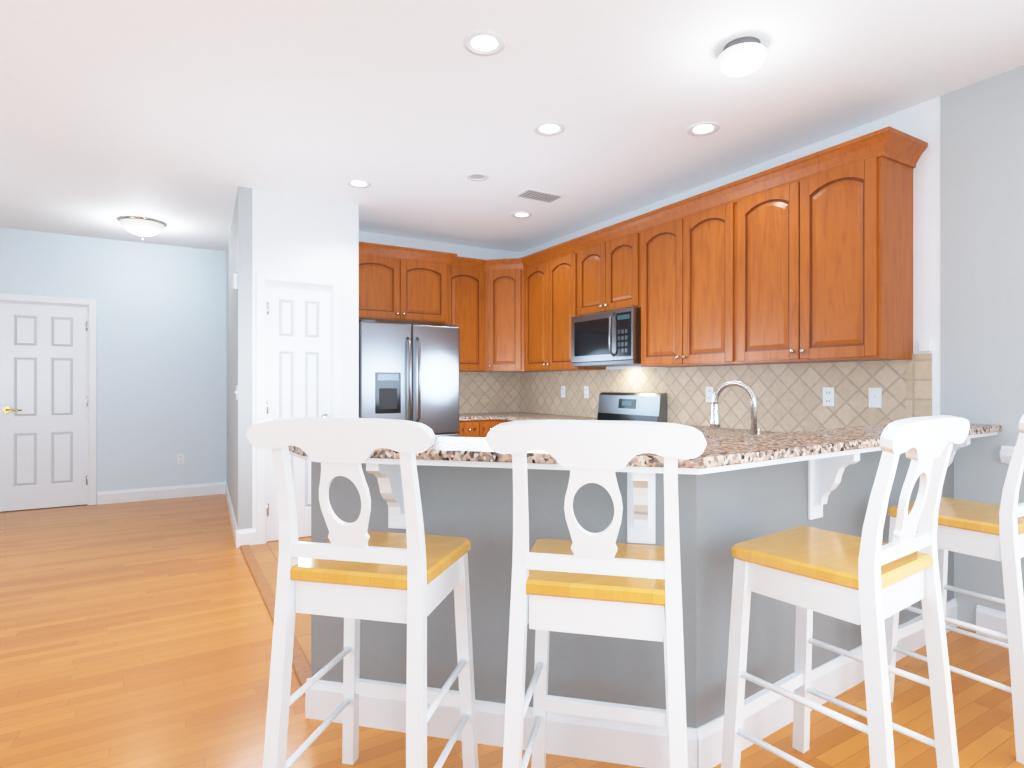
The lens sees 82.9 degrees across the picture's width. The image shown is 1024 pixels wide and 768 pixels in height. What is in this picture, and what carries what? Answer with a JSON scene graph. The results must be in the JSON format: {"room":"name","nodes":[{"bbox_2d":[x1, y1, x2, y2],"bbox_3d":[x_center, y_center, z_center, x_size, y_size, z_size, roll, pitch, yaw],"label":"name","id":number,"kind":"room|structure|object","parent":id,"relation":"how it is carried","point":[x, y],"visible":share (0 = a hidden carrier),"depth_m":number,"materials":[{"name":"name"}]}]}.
{"room":"kitchen","nodes":[
{"label":"kitchen","id":0,"kind":"room"},
{"bbox_2d":[0,228,226,491],"bbox_3d":[-5.194,-0.132,5.476,4.660,2.740,0.120,0,0,-31],"label":"wall","id":1,"kind":"structure","parent":0,"point":[161,357],"depth_m":6.18,"materials":[{"name":"grey paint"}]},
{"bbox_2d":[0,302,87,511],"bbox_3d":[-4.631,0.219,5.743,0.712,2.022,0.105,0,0,-31],"label":"hall door","id":2,"kind":"structure","parent":1,"relation":"in","point":[43,405],"depth_m":5.75,"materials":[{"name":"white wood"}]},
{"bbox_2d":[0,293,96,504],"bbox_3d":[-4.655,0.184,5.774,0.860,2.107,0.118,0,0,-31],"label":"door frame","id":3,"kind":"structure","parent":1,"relation":"attached to","point":[91,304],"depth_m":5.92,"materials":[{"name":"white wood"}]},
{"bbox_2d":[97,483,211,504],"bbox_3d":[-3.809,1.173,6.219,1.040,0.130,0.015,0,0,-31],"label":"baseboard","id":4,"kind":"structure","parent":1,"relation":"attached to","point":[142,494],"depth_m":6.20,"materials":[{"name":"white wood"}]},
{"bbox_2d":[177,453,183,463],"bbox_3d":[-3.621,0.818,6.334,0.070,0.115,0.009,0,0,-31],"label":"outlet","id":5,"kind":"object","parent":1,"relation":"attached to","point":[180,457],"depth_m":6.33,"materials":[{"name":"white plastic"}]},
{"bbox_2d":[227,186,251,529],"bbox_3d":[-2.614,-0.132,5.513,0.215,2.740,2.450,0,0,-31],"label":"wall","id":6,"kind":"structure","parent":0,"point":[239,371],"depth_m":4.45,"materials":[{"name":"grey paint"}]},
{"bbox_2d":[213,482,255,547],"bbox_3d":[-2.655,1.173,5.480,0.140,0.130,2.466,0,0,-31],"label":"baseboard","id":7,"kind":"structure","parent":6,"relation":"attached to","point":[243,536],"depth_m":4.58,"materials":[{"name":"white wood"}]},
{"bbox_2d":[233,273,237,289],"bbox_3d":[-2.136,-0.792,4.477,0.030,0.120,0.070,0,0,-31],"label":"door chime","id":8,"kind":"object","parent":6,"relation":"attached to","point":[235,275],"depth_m":4.45,"materials":[{"name":"white plastic"}]},
{"bbox_2d":[235,385,237,399],"bbox_3d":[-2.135,0.068,4.489,0.018,0.115,0.070,0,0,-31],"label":"light switch","id":9,"kind":"object","parent":6,"relation":"attached to","point":[236,391],"depth_m":4.48,"materials":[{"name":"white plastic"}]},
{"bbox_2d":[249,537,310,665],"bbox_3d":[-0.075,1.236,4.043,2.940,0.004,4.310,0,0,-31],"label":"floor","id":10,"kind":"structure","parent":0,"point":[266,555],"depth_m":3.74,"materials":[{"name":"brown wood"}]},
{"bbox_2d":[359,319,458,436],"bbox_3d":[-1.057,0.341,5.482,0.940,1.795,0.773,0,0,-31],"label":"refrigerator","id":11,"kind":"object","parent":10,"relation":"on","point":[409,372],"visible":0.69,"depth_m":5.18,"materials":[{"name":"metal"}]},
{"bbox_2d":[458,420,485,436],"bbox_3d":[-0.561,0.795,5.900,0.279,0.884,0.619,0,0,-31],"label":"base cabinet","id":12,"kind":"object","parent":10,"relation":"on","point":[475,428],"depth_m":5.65,"materials":[{"name":"brown wood"}]},
{"bbox_2d":[459,413,497,420],"bbox_3d":[-0.486,0.335,5.939,0.450,0.034,0.629,0,0,-31],"label":"countertop","id":13,"kind":"structure","parent":12,"relation":"on","point":[462,416],"depth_m":5.73,"materials":[{"name":"brown stone"}]},
{"bbox_2d":[687,425,782,438],"bbox_3d":[1.450,0.335,3.737,0.629,0.034,1.747,0,0,-31],"label":"countertop","id":14,"kind":"structure","parent":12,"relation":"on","point":[708,432],"depth_m":3.80,"materials":[{"name":"stone"}]},
{"bbox_2d":[486,419,493,435],"bbox_3d":[-0.389,0.795,6.001,0.281,0.884,0.619,0,0,-31],"label":"base cabinet","id":15,"kind":"object","parent":10,"relation":"on","point":[489,423],"depth_m":5.74,"materials":[{"name":"brown wood"}]},
{"bbox_2d":[485,412,596,420],"bbox_3d":[0.205,0.335,5.833,0.629,0.034,1.516,0,0,-31],"label":"countertop","id":16,"kind":"structure","parent":15,"relation":"on","point":[512,416],"depth_m":5.68,"materials":[{"name":"brown stone"}]},
{"bbox_2d":[494,419,510,425],"bbox_3d":[0.079,0.795,6.019,0.655,0.884,1.068,0,0,-31],"label":"base cabinet","id":17,"kind":"object","parent":10,"relation":"on","point":[496,421],"depth_m":5.77,"materials":[{"name":"brown wood"}]},
{"bbox_2d":[591,392,666,422],"bbox_3d":[0.742,0.655,4.802,0.724,1.165,0.770,0,0,-31],"label":"range","id":18,"kind":"object","parent":10,"relation":"on","point":[631,406],"visible":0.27,"depth_m":4.88,"materials":[{"name":"silver metal"}]},
{"bbox_3d":[0.364,0.795,2.643,2.236,0.885,1.345,0,0,-31],"label":"base cabinet","id":19,"kind":"object","parent":10,"relation":"on","visible":0},
{"bbox_3d":[0.350,0.335,2.656,2.254,0.034,1.380,0,0,-31],"label":"countertop","id":20,"kind":"structure","parent":19,"relation":"on","visible":0},
{"bbox_2d":[710,380,760,434],"bbox_3d":[0.978,0.151,2.510,0.141,0.334,0.204,0,0,-31],"label":"faucet","id":21,"kind":"object","parent":20,"relation":"on","point":[715,421],"visible":0.81,"depth_m":2.49,"materials":[{"name":"silver metal"}]},
{"bbox_2d":[252,189,346,527],"bbox_3d":[-1.711,-0.132,4.683,0.720,2.740,0.100,0,0,-31],"label":"wall","id":22,"kind":"structure","parent":0,"point":[298,235],"depth_m":4.62,"materials":[{"name":"white paint"}]},
{"bbox_2d":[267,283,330,540],"bbox_3d":[-1.695,0.219,4.628,0.502,2.022,0.121,0,0,-31],"label":"pantry door","id":23,"kind":"structure","parent":22,"relation":"in","point":[298,350],"depth_m":4.65,"materials":[{"name":"white wood"}]},
{"bbox_2d":[256,271,341,544],"bbox_3d":[-1.715,0.184,4.670,0.650,2.107,0.118,0,0,-31],"label":"door frame","id":24,"kind":"structure","parent":22,"relation":"attached to","point":[333,284],"depth_m":4.50,"materials":[{"name":"white wood"}]},
{"bbox_2d":[347,204,358,417],"bbox_3d":[-1.573,-0.132,5.253,0.100,2.740,0.940,0,0,-31],"label":"wall","id":25,"kind":"structure","parent":0,"point":[352,310],"depth_m":4.85,"materials":[{"name":"white paint"}]},
{"bbox_2d":[359,231,519,412],"bbox_3d":[-1.466,-0.132,6.671,2.890,2.740,1.630,0,0,-31],"label":"wall","id":26,"kind":"structure","parent":0,"point":[468,251],"depth_m":6.14,"materials":[{"name":"grey paint"}]},
{"bbox_2d":[359,250,450,325],"bbox_3d":[-1.163,-0.902,5.646,0.995,0.600,0.440,0,0,-31],"label":"upper cabinet","id":27,"kind":"object","parent":26,"relation":"attached to","point":[394,288],"depth_m":5.48,"materials":[{"name":"brown wood"}]},
{"bbox_2d":[451,262,482,371],"bbox_3d":[-0.517,-0.667,6.055,0.533,1.070,0.397,0,0,-31],"label":"upper cabinet","id":28,"kind":"object","parent":26,"relation":"attached to","point":[466,278],"depth_m":5.94,"materials":[{"name":"brown wood"}]},
{"bbox_2d":[459,372,518,412],"bbox_3d":[-0.385,0.092,6.358,1.050,0.448,0.012,0,0,-31],"label":"tile backsplash","id":29,"kind":"structure","parent":26,"relation":"attached to","point":[479,392],"depth_m":6.43,"materials":[{"name":"beige tile"}]},
{"bbox_2d":[0,494,1023,767],"bbox_3d":[-1.112,1.288,1.550,7.870,0.100,11.400,0,0,-31],"label":"floor","id":30,"kind":"structure","parent":0,"point":[136,634],"depth_m":2.49,"materials":[{"name":"brown wood"}]},
{"bbox_2d":[240,545,310,685],"bbox_3d":[-1.403,1.232,3.348,0.065,0.012,2.510,0,0,-31],"label":"threshold","id":31,"kind":"object","parent":30,"relation":"on","point":[301,665],"depth_m":3.28,"materials":[{"name":"brown wood"}]},
{"bbox_2d":[246,417,478,767],"bbox_3d":[-0.380,0.661,1.644,0.500,1.156,0.483,0,0,13],"label":"stool","id":32,"kind":"object","parent":30,"relation":"on","point":[356,571],"visible":1,"depth_m":1.49,"materials":[{"name":"white wood"}]},
{"bbox_2d":[485,420,706,767],"bbox_3d":[0.233,0.661,1.543,0.500,1.156,0.483,0,0,13],"label":"stool","id":33,"kind":"object","parent":30,"relation":"on","point":[584,581],"visible":1,"depth_m":1.37,"materials":[{"name":"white wood"}]},
{"bbox_2d":[311,450,953,727],"bbox_3d":[0.765,0.743,2.557,3.006,0.990,1.037,0,0,-31],"label":"base cabinet","id":34,"kind":"object","parent":30,"relation":"on","point":[721,514],"visible":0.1,"depth_m":2.00,"materials":[{"name":"grey paint"}]},
{"bbox_2d":[305,598,956,767],"bbox_3d":[0.757,1.168,2.550,3.028,0.140,1.062,0,0,-31],"label":"baseboard","id":35,"kind":"structure","parent":34,"relation":"attached to","point":[616,741],"depth_m":1.99,"materials":[{"name":"white wood"}]},
{"bbox_2d":[366,439,969,543],"bbox_3d":[0.804,0.382,2.331,2.664,0.270,0.852,0,0,-31],"label":"corbels","id":36,"kind":"object","parent":34,"relation":"attached to","point":[824,477],"visible":0.58,"depth_m":1.98,"materials":[{"name":"white wood"}]},
{"bbox_2d":[289,451,421,463],"bbox_3d":[-0.190,0.238,2.148,1.129,0.018,0.790,0,0,-31],"label":"trim","id":37,"kind":"structure","parent":36,"relation":"on","point":[371,460],"depth_m":1.80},
{"bbox_2d":[288,436,486,455],"bbox_3d":[-0.205,0.213,2.157,1.153,0.030,0.802,0,0,-31],"label":"countertop","id":38,"kind":"structure","parent":36,"relation":"on","point":[438,439],"depth_m":2.03,"materials":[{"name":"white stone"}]},
{"bbox_2d":[370,423,1001,468],"bbox_3d":[0.969,0.213,2.108,3.114,0.030,0.480,0,0,-31],"label":"countertop","id":39,"kind":"structure","parent":36,"relation":"on","point":[725,451],"depth_m":1.81,"materials":[{"name":"stone"}]},
{"bbox_2d":[381,432,996,474],"bbox_3d":[0.973,0.238,2.117,3.098,0.018,0.450,0,0,-31],"label":"trim","id":40,"kind":"structure","parent":39,"relation":"attached to","point":[694,471],"depth_m":1.72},
{"bbox_2d":[721,415,969,767],"bbox_3d":[0.942,0.661,1.668,0.500,1.156,0.483,0,0,-36],"label":"stool","id":41,"kind":"object","parent":30,"relation":"on","point":[869,581],"visible":1,"depth_m":1.60,"materials":[{"name":"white wood"}]},
{"bbox_2d":[884,415,1023,763],"bbox_3d":[1.752,0.661,2.183,0.500,1.156,0.483,0,0,-31],"label":"stool","id":42,"kind":"object","parent":30,"relation":"on","point":[986,530],"visible":0.79,"depth_m":2.00,"materials":[{"name":"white wood"}]},
{"bbox_2d":[0,0,1023,252],"bbox_3d":[-1.112,-1.552,1.550,7.870,0.100,11.400,0,0,-31],"label":"ceiling","id":43,"kind":"structure","parent":0,"point":[182,120],"depth_m":3.06,"materials":[{"name":"white paint"}]},
{"bbox_2d":[118,216,165,239],"bbox_3d":[-3.424,-1.419,5.375,0.380,0.165,0.380,0,0,-31],"label":"light","id":44,"kind":"object","parent":43,"relation":"attached to","point":[142,227],"visible":1,"depth_m":5.27,"materials":[{"name":"white glass"}]},
{"bbox_2d":[346,179,370,187],"bbox_3d":[-1.148,-1.514,4.343,0.183,0.036,0.183,0,0,14],"label":"recessed light","id":45,"kind":"object","parent":43,"relation":"in","point":[356,183],"depth_m":4.34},
{"bbox_2d":[466,173,487,180],"bbox_3d":[-0.250,-1.499,4.201,0.159,0.006,0.159,0,0,-40],"label":"smoke detector","id":46,"kind":"object","parent":43,"relation":"in","point":[472,176],"depth_m":4.20,"materials":[{"name":"white plastic"}]},
{"bbox_2d":[463,30,504,55],"bbox_3d":[-0.122,-1.514,2.556,0.183,0.036,0.183,0,0,14],"label":"recessed light","id":47,"kind":"object","parent":43,"relation":"in","point":[484,45],"depth_m":2.56,"materials":[{"name":"white plastic"}]},
{"bbox_2d":[511,212,531,217],"bbox_3d":[0.085,-1.514,5.145,0.183,0.036,0.183,0,0,14],"label":"recessed light","id":48,"kind":"object","parent":43,"relation":"in","point":[516,214],"depth_m":5.14,"materials":[{"name":"white plastic"}]},
{"bbox_2d":[515,188,564,202],"bbox_3d":[0.222,-1.496,4.621,0.340,0.012,0.200,0,0,-31],"label":"ceiling vent","id":49,"kind":"object","parent":43,"relation":"in","point":[538,195],"visible":1,"depth_m":4.60,"materials":[{"name":"white metal"}]},
{"bbox_2d":[534,121,564,135],"bbox_3d":[0.220,-1.514,3.410,0.183,0.036,0.183,0,0,14],"label":"recessed light","id":50,"kind":"object","parent":43,"relation":"in","point":[546,130],"depth_m":3.41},
{"bbox_2d":[687,122,719,135],"bbox_3d":[1.125,-1.514,3.413,0.183,0.036,0.183,0,0,14],"label":"recessed light","id":51,"kind":"object","parent":43,"relation":"in","point":[702,130],"depth_m":3.41,"materials":[{"name":"white plastic"}]},
{"bbox_2d":[717,37,766,76],"bbox_3d":[1.024,-1.444,2.585,0.210,0.115,0.210,0,0,-31],"label":"dome light","id":52,"kind":"object","parent":43,"relation":"attached to","point":[741,56],"visible":1,"depth_m":2.53,"materials":[{"name":"white metal"}]},
{"bbox_2d":[520,65,1023,631],"bbox_3d":[2.505,-0.132,2.691,0.124,2.740,9.270,0,0,-31],"label":"wall","id":53,"kind":"structure","parent":0,"point":[982,251],"depth_m":2.91,"materials":[{"name":"grey paint"}]},
{"bbox_2d":[483,259,522,371],"bbox_3d":[-0.033,-0.667,6.169,0.695,1.070,0.694,0,0,-31],"label":"upper cabinet","id":54,"kind":"object","parent":53,"relation":"attached to","point":[502,281],"depth_m":5.99,"materials":[{"name":"brown wood"}]},
{"bbox_2d":[561,386,564,396],"bbox_3d":[0.519,0.078,5.890,0.010,0.115,0.070,0,0,-31],"label":"outlet","id":55,"kind":"object","parent":53,"relation":"attached to","point":[562,387],"depth_m":5.89,"materials":[{"name":"white plastic"}]},
{"bbox_2d":[523,246,605,371],"bbox_3d":[0.467,-0.667,5.619,0.398,1.070,1.039,0,0,-31],"label":"upper cabinet","id":56,"kind":"object","parent":53,"relation":"attached to","point":[552,283],"depth_m":5.50,"materials":[{"name":"brown wood"}]},
{"bbox_2d":[584,386,588,397],"bbox_3d":[0.713,0.078,5.563,0.010,0.115,0.070,0,0,-31],"label":"outlet","id":57,"kind":"object","parent":53,"relation":"attached to","point":[586,388],"depth_m":5.56,"materials":[{"name":"white plastic"}]},
{"bbox_2d":[583,230,630,314],"bbox_3d":[0.922,-0.899,4.909,0.340,0.606,0.800,0,0,-31],"label":"upper cabinet","id":58,"kind":"object","parent":53,"relation":"attached to","point":[606,261],"depth_m":4.80,"materials":[{"name":"brown wood"}]},
{"bbox_2d":[571,307,640,366],"bbox_3d":[0.872,-0.374,4.879,0.454,0.435,0.792,0,0,-31],"label":"microwave","id":59,"kind":"object","parent":58,"relation":"attached to","point":[611,338],"visible":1,"depth_m":4.71,"materials":[{"name":"metal"}]},
{"bbox_2d":[631,198,722,367],"bbox_3d":[1.351,-0.667,4.187,0.340,1.070,1.032,0,0,-31],"label":"upper cabinet","id":60,"kind":"object","parent":53,"relation":"attached to","point":[677,259],"depth_m":4.12,"materials":[{"name":"brown wood"}]},
{"bbox_2d":[706,387,712,401],"bbox_3d":[1.463,0.078,4.300,0.010,0.115,0.070,0,0,-31],"label":"outlet","id":61,"kind":"object","parent":53,"relation":"attached to","point":[709,390],"depth_m":4.30,"materials":[{"name":"white plastic"}]},
{"bbox_2d":[519,353,931,432],"bbox_3d":[1.147,0.077,4.850,0.014,0.479,4.170,0,0,-31],"label":"tile backsplash","id":62,"kind":"structure","parent":53,"relation":"attached to","point":[789,397],"depth_m":3.89,"materials":[{"name":"beige tile"}]},
{"bbox_2d":[723,146,918,365],"bbox_3d":[1.781,-0.667,3.462,0.340,1.070,0.956,0,0,-31],"label":"upper cabinet","id":63,"kind":"object","parent":53,"relation":"attached to","point":[807,259],"depth_m":3.22,"materials":[{"name":"brown wood"}]},
{"bbox_2d":[823,387,833,405],"bbox_3d":[1.922,0.078,3.526,0.010,0.115,0.070,0,0,-31],"label":"outlet","id":64,"kind":"object","parent":53,"relation":"attached to","point":[828,392],"depth_m":3.52,"materials":[{"name":"white plastic"}]},
{"bbox_2d":[869,388,881,407],"bbox_3d":[2.057,0.078,3.291,0.018,0.115,0.070,0,0,-31],"label":"light switch","id":65,"kind":"object","parent":53,"relation":"attached to","point":[875,397],"depth_m":3.29,"materials":[{"name":"white plastic"}]},
{"bbox_2d":[918,340,931,351],"bbox_3d":[2.194,-0.202,3.082,0.021,0.060,0.060,0,0,-31],"label":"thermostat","id":66,"kind":"object","parent":53,"relation":"attached to","point":[923,345],"depth_m":3.07,"materials":[{"name":"white plastic"}]},
{"bbox_2d":[976,605,1007,642],"bbox_3d":[2.509,1.168,2.548,0.015,0.140,0.780,0,0,-31],"label":"baseboard","id":67,"kind":"structure","parent":53,"relation":"attached to","point":[991,619],"depth_m":2.83,"materials":[{"name":"white wood"}]},
{"bbox_2d":[1000,445,1014,463],"bbox_3d":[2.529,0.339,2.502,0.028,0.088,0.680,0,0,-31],"label":"outlet","id":68,"kind":"object","parent":53,"relation":"attached to","point":[1006,452],"depth_m":2.77,"materials":[{"name":"white plastic"}]}
]}

